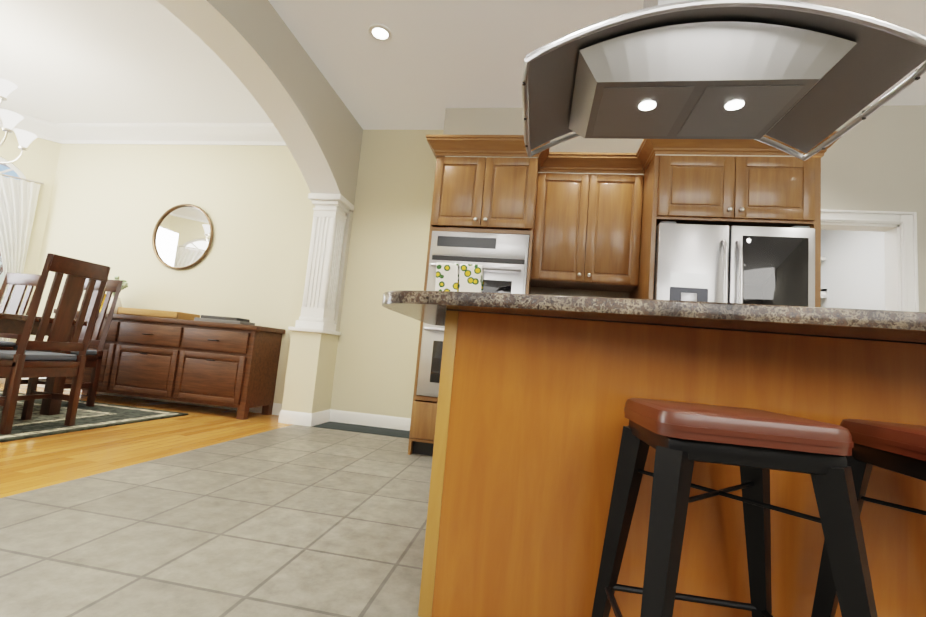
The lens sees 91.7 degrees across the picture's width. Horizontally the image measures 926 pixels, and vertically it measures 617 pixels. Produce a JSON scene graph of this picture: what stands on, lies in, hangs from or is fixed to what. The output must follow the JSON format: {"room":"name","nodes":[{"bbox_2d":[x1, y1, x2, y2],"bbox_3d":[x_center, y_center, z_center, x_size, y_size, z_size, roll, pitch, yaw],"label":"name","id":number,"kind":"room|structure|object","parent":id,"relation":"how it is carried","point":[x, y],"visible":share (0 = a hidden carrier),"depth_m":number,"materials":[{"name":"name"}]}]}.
{"room":"dining room and kitchen","nodes":[
{"label":"dining room and kitchen","id":0,"kind":"room"},
{"bbox_2d":[0,128,60,341],"bbox_3d":[-5.562,-0.749,4.912,1.614,3.050,0.160,9,-8,-35],"label":"wall","id":1,"kind":"structure","parent":0,"point":[37,160],"depth_m":5.25,"materials":[{"name":"beige paint"}]},
{"bbox_2d":[0,157,26,278],"bbox_3d":[-5.512,-0.897,4.900,1.080,1.810,0.170,9,-8,-35],"label":"window","id":2,"kind":"structure","parent":1,"relation":"in","point":[16,170],"depth_m":5.18,"materials":[{"name":"white"}]},
{"bbox_2d":[0,173,43,382],"bbox_3d":[-5.483,-0.402,4.743,1.240,2.321,0.105,9,-8,-35],"label":"panels","id":3,"kind":"object","parent":1,"relation":"hanging from","point":[18,201],"visible":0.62,"depth_m":5.08,"materials":[{"name":"white fabric"}]},
{"bbox_2d":[0,384,309,497],"bbox_3d":[-5.031,0.523,1.755,6.160,0.060,9.400,4,-6,10],"label":"floor","id":4,"kind":"structure","parent":0,"point":[28,464],"depth_m":2.89,"materials":[{"name":"wood"}]},
{"bbox_2d":[0,390,187,442],"bbox_3d":[-4.325,0.704,3.175,3.304,0.014,2.454,4,-6,10],"label":"area rug","id":5,"kind":"object","parent":4,"relation":"on","point":[95,416],"visible":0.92,"depth_m":3.51,"materials":[{"name":"grey fabric"}]},
{"bbox_2d":[0,273,40,377],"bbox_3d":[-4.403,0.207,4.129,0.452,1.165,0.525,4,-6,10],"label":"dining chair","id":6,"kind":"object","parent":5,"relation":"on","point":[21,282],"visible":0.52,"depth_m":4.37,"materials":[{"name":"brown wood"}]},
{"bbox_2d":[0,313,86,414],"bbox_3d":[-4.080,0.350,3.271,1.800,0.752,1.070,4,-6,10],"label":"dining table","id":7,"kind":"object","parent":5,"relation":"on","point":[12,323],"visible":0.44,"depth_m":3.49,"materials":[{"name":"brown wood"}]},
{"bbox_2d":[0,253,110,434],"bbox_3d":[-2.944,0.224,3.104,0.525,1.165,0.452,4,-6,10],"label":"dining chair","id":8,"kind":"object","parent":5,"relation":"on","point":[18,364],"visible":1,"depth_m":3.07,"materials":[{"name":"brown wood"}]},
{"bbox_2d":[2,278,122,406],"bbox_3d":[-3.518,0.269,3.979,0.452,1.165,0.525,4,-6,10],"label":"dining chair","id":9,"kind":"object","parent":5,"relation":"on","point":[94,359],"visible":0.29,"depth_m":4.11,"materials":[{"name":"brown wood"}]},
{"bbox_2d":[53,309,284,419],"bbox_3d":[-3.017,0.537,4.521,2.260,0.865,0.509,4,-6,10],"label":"sideboard","id":10,"kind":"object","parent":4,"relation":"on","point":[218,364],"visible":0.81,"depth_m":4.27,"materials":[{"name":"brown wood"}]},
{"bbox_2d":[99,276,254,324],"bbox_3d":[-2.990,-0.090,4.635,1.770,0.404,0.300,4,-6,10],"label":"decor","id":11,"kind":"object","parent":10,"relation":"on","point":[119,309],"visible":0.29,"depth_m":4.49,"materials":[{"name":"brown ceramic"}]},
{"bbox_2d":[0,425,432,616],"bbox_3d":[0.659,0.822,-0.117,5.700,0.060,7.600,4,-6,10],"label":"floor","id":12,"kind":"structure","parent":0,"point":[296,521],"depth_m":1.69,"materials":[{"name":"beige tile"}]},
{"bbox_2d":[408,131,840,455],"bbox_3d":[1.046,-0.011,3.409,2.826,2.420,0.766,4,-6,10],"label":"upper cabinet","id":13,"kind":"object","parent":12,"relation":"on","point":[596,232],"visible":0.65,"depth_m":3.40,"materials":[{"name":"brown wood"}]},
{"bbox_2d":[416,231,528,396],"bbox_3d":[0.110,0.074,3.558,0.742,1.250,0.648,4,-6,10],"label":"double oven","id":14,"kind":"object","parent":13,"relation":"in","point":[502,259],"visible":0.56,"depth_m":3.33,"materials":[{"name":"silver metal"}]},
{"bbox_2d":[435,262,483,291],"bbox_3d":[-0.037,-0.122,3.287,0.357,0.421,0.046,4,-6,10],"label":"towel","id":15,"kind":"object","parent":14,"relation":"hanging from","point":[465,278],"visible":0.62,"depth_m":3.28,"materials":[{"name":"white fabric"}]},
{"bbox_2d":[418,310,925,616],"bbox_3d":[0.825,0.543,1.524,1.748,0.878,0.708,4,-6,10],"label":"base cabinet","id":16,"kind":"object","parent":12,"relation":"on","point":[531,420],"visible":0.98,"depth_m":1.25,"materials":[{"name":"brown wood"}]},
{"bbox_2d":[382,290,925,343],"bbox_3d":[0.860,0.073,1.461,2.225,0.040,1.046,4,-6,10],"label":"countertop","id":17,"kind":"structure","parent":16,"relation":"on","point":[430,307],"depth_m":1.12,"materials":[{"name":"stone"}]},
{"bbox_2d":[653,221,814,306],"bbox_3d":[1.800,0.348,3.215,0.970,1.800,0.761,4,-6,10],"label":"refrigerator","id":18,"kind":"object","parent":12,"relation":"on","point":[738,264],"visible":0.38,"depth_m":2.98,"materials":[{"name":"silver metal"}]},
{"bbox_2d":[591,398,877,616],"bbox_3d":[0.533,0.556,0.947,0.466,0.676,0.466,4,-6,10],"label":"bar stool","id":19,"kind":"object","parent":12,"relation":"on","point":[756,445],"visible":1,"depth_m":0.83,"materials":[{"name":"black metal"}]},
{"bbox_2d":[811,419,925,616],"bbox_3d":[1.005,0.588,0.862,0.462,0.676,0.462,4,-6,10],"label":"bar stool","id":20,"kind":"object","parent":12,"relation":"on","point":[900,448],"visible":0.56,"depth_m":0.98,"materials":[{"name":"red leather"}]},
{"bbox_2d":[29,130,443,417],"bbox_3d":[-2.542,-0.498,4.766,4.910,3.050,0.400,4,-6,10],"label":"wall","id":21,"kind":"structure","parent":0,"point":[110,205],"depth_m":4.82,"materials":[{"name":"beige paint"}]},
{"bbox_2d":[0,107,286,145],"bbox_3d":[-3.885,-2.217,3.337,4.510,0.189,3.800,4,-6,10],"label":"crown molding","id":22,"kind":"structure","parent":21,"relation":"attached to","point":[259,134],"depth_m":5.11,"materials":[{"name":"white"}]},
{"bbox_2d":[152,204,212,269],"bbox_3d":[-3.095,-0.794,4.955,0.748,0.748,0.032,4,-6,10],"label":"round mirror","id":23,"kind":"object","parent":21,"relation":"attached to","point":[182,237],"visible":1,"depth_m":4.96,"materials":[{"name":"brown mirror"}]},
{"bbox_2d":[156,0,362,412],"bbox_3d":[-1.976,-0.889,0.723,0.350,3.050,8.000,4,-6,10],"label":"wall","id":24,"kind":"structure","parent":0,"point":[256,48],"depth_m":3.78,"materials":[{"name":"beige paint"}]},
{"bbox_2d":[0,377,410,430],"bbox_3d":[-1.474,0.732,1.590,10.240,0.115,10.050,4,-6,10],"label":"baseboard","id":25,"kind":"structure","parent":24,"relation":"attached to","point":[331,415],"depth_m":4.37,"materials":[{"name":"white"}]},
{"bbox_2d":[295,193,353,330],"bbox_3d":[-1.375,-0.447,4.449,0.340,1.315,0.340,4,-6,10],"label":"column","id":26,"kind":"structure","parent":24,"relation":"on","point":[323,264],"depth_m":4.35,"materials":[{"name":"white wood"}]},
{"bbox_2d":[0,0,925,167],"bbox_3d":[-1.962,-2.397,1.560,11.860,0.120,9.520,4,-6,10],"label":"ceiling","id":27,"kind":"structure","parent":0,"point":[427,64],"depth_m":3.66,"materials":[{"name":"white paint"}]},
{"bbox_2d":[0,78,36,163],"bbox_3d":[-3.895,-1.751,3.501,0.934,1.079,0.905,4,-6,10],"label":"chandelier","id":28,"kind":"object","parent":27,"relation":"hanging from","point":[11,120],"visible":1,"depth_m":3.60,"materials":[{"name":"white glass"}]},
{"bbox_2d":[368,24,391,41],"bbox_3d":[-0.606,-2.021,3.296,0.174,0.012,0.174,5,-6,1],"label":"recessed light","id":29,"kind":"object","parent":27,"relation":"in","point":[380,32],"visible":0.31,"depth_m":3.27,"materials":[{"name":"white"}]},
{"bbox_2d":[521,0,925,160],"bbox_3d":[0.902,-1.382,1.780,1.226,1.339,0.706,4,-6,10],"label":"range hood","id":30,"kind":"object","parent":27,"relation":"hanging from","point":[804,77],"visible":1,"depth_m":1.53,"materials":[{"name":"silver metal"}]},
{"bbox_2d":[443,105,925,311],"bbox_3d":[1.961,-0.211,3.740,4.570,3.050,0.120,4,-6,10],"label":"wall","id":31,"kind":"structure","parent":0,"point":[875,160],"depth_m":3.60,"materials":[{"name":"beige paint"}]},
{"bbox_2d":[821,209,918,311],"bbox_3d":[2.942,0.299,3.504,0.968,2.159,0.159,4,-6,10],"label":"door frame","id":32,"kind":"structure","parent":31,"relation":"attached to","point":[899,229],"depth_m":3.49,"materials":[{"name":"white wood"}]},
{"bbox_2d":[821,230,884,309],"bbox_3d":[4.337,0.244,4.602,0.120,2.750,2.430,4,-6,10],"label":"wall","id":33,"kind":"structure","parent":0,"point":[853,270],"depth_m":5.04,"materials":[{"name":"grey paint"}]},
{"bbox_3d":[2.908,1.546,4.687,2.780,0.060,2.700,4,-6,10],"label":"floor","id":34,"kind":"structure","parent":0,"visible":0},
{"bbox_3d":[2.405,1.137,5.729,1.141,0.888,0.612,4,-6,10],"label":"pantry cabinet","id":35,"kind":"object","parent":34,"relation":"on","visible":0},
{"bbox_3d":[3.129,0.769,5.665,2.536,0.130,0.598,4,-6,10],"label":"countertop","id":36,"kind":"structure","parent":35,"relation":"on","visible":0},
{"bbox_2d":[821,257,826,297],"bbox_3d":[3.215,0.007,5.862,2.536,1.434,0.368,4,-6,10],"label":"pantry shelves","id":37,"kind":"object","parent":36,"relation":"on","point":[823,293],"visible":0.12,"depth_m":5.51,"materials":[{"name":"white"}]},
{"label":"outside","id":38,"kind":"structure","parent":0,"visible":0},
{"bbox_3d":[-46.565,-2.064,8.048,80.400,0.150,120.000,4,-6,10],"label":"snow","id":39,"kind":"object","parent":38,"visible":0},
{"bbox_2d":[0,253,2,274],"bbox_3d":[-50.133,-13.046,10.517,69.154,21.610,81.054,4,-6,10],"label":"trees","id":40,"kind":"object","parent":39,"relation":"on","point":[1,267],"depth_m":27.65,"materials":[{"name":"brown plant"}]}
]}

